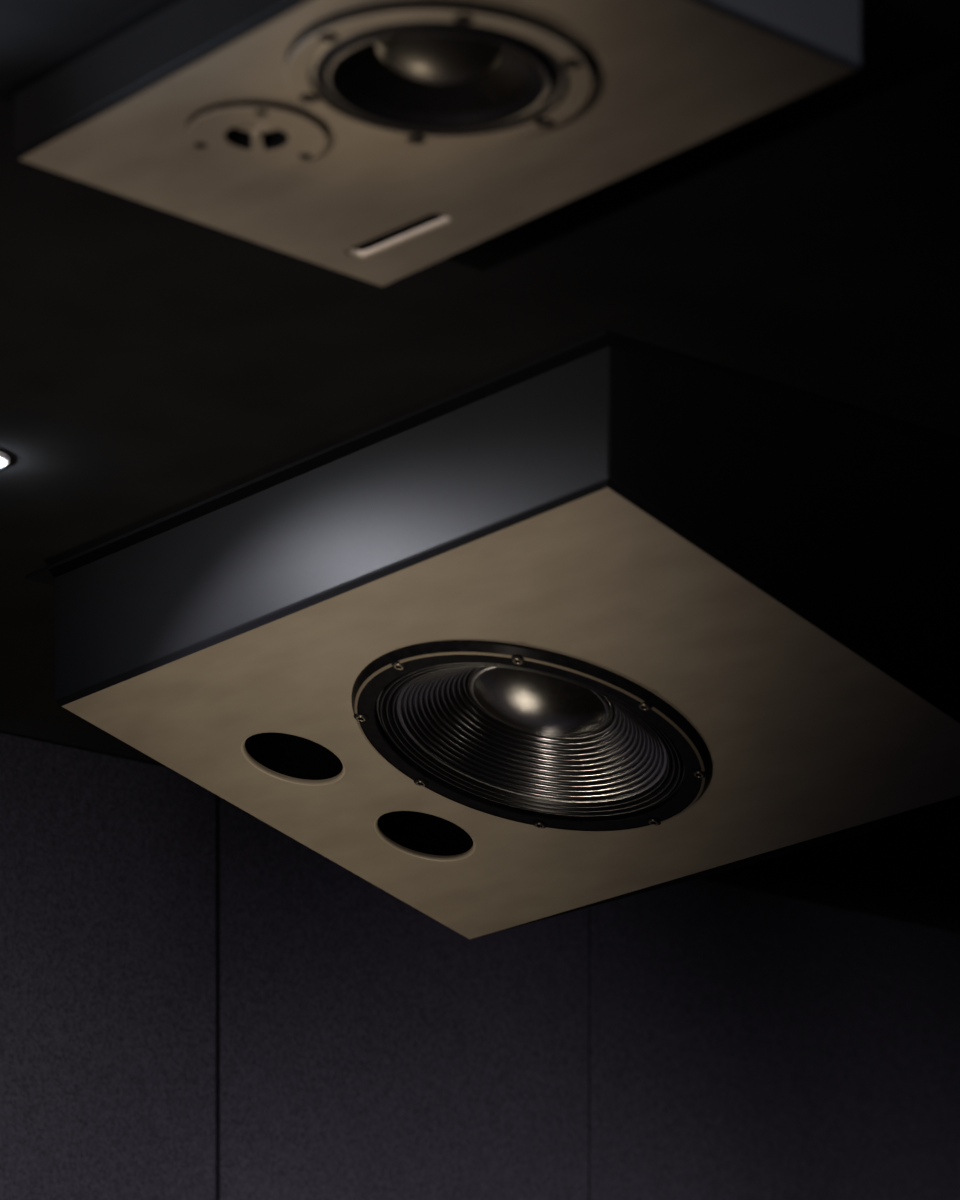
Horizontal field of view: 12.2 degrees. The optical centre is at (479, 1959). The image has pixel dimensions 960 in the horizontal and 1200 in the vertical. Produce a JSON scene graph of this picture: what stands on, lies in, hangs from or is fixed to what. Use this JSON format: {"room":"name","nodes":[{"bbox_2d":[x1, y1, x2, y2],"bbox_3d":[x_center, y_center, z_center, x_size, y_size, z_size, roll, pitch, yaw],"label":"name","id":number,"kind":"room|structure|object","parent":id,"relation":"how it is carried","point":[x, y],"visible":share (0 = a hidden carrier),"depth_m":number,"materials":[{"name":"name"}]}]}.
{"room":"home theater","nodes":[
{"label":"home theater","id":0,"kind":"room"},
{"bbox_2d":[0,0,959,931],"bbox_3d":[1.653,-1.707,2.314,12.500,0.120,9.450,0,0,-40],"label":"ceiling","id":1,"kind":"structure","parent":0,"point":[156,363],"depth_m":4.51,"materials":[{"name":"paint"}]},
{"bbox_2d":[0,451,9,468],"bbox_3d":[-0.545,-1.639,4.934,0.060,0.015,0.060,0,0,0],"label":"recessed light","id":2,"kind":"object","parent":1,"relation":"in","point":[4,458],"visible":1,"depth_m":4.93,"materials":[{"name":"white"}]},
{"bbox_2d":[0,0,861,286],"bbox_3d":[-0.047,-1.606,3.852,0.445,0.082,0.666,0,0,-40],"label":"loudspeaker","id":3,"kind":"object","parent":1,"relation":"attached to","point":[378,142],"visible":1,"depth_m":3.83,"materials":[{"name":"beige paint"}]},
{"bbox_2d":[26,330,959,938],"bbox_3d":[0.070,-1.475,5.178,0.715,0.344,1.051,0,0,-40],"label":"loudspeaker","id":4,"kind":"object","parent":1,"relation":"attached to","point":[606,616],"visible":1,"depth_m":4.98,"materials":[{"name":"beige paint"}]},
{"bbox_3d":[-1.250,-0.224,5.814,12.500,2.847,0.355,0,0,-40],"label":"wall","id":5,"kind":"structure","parent":0,"visible":0},
{"bbox_2d":[0,732,214,1199],"bbox_3d":[-0.880,-0.273,5.861,1.296,2.745,0.045,0,0,-40],"label":"panel","id":6,"kind":"object","parent":5,"relation":"attached to","point":[107,862],"visible":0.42,"depth_m":6.13,"materials":[{"name":"grey fabric"}]},
{"bbox_2d":[215,794,588,1199],"bbox_3d":[-0.114,-0.273,6.496,0.680,2.745,0.046,0,0,-40],"label":"panel","id":7,"kind":"object","parent":5,"relation":"attached to","point":[367,1047],"visible":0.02,"depth_m":6.44,"materials":[{"name":"grey fabric"}]},
{"bbox_2d":[589,878,959,1199],"bbox_3d":[0.649,-0.273,7.130,1.299,2.745,0.046,0,0,-40],"label":"panel","id":8,"kind":"object","parent":5,"relation":"attached to","point":[745,1043],"visible":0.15,"depth_m":6.92,"materials":[{"name":"grey fabric"}]}
]}

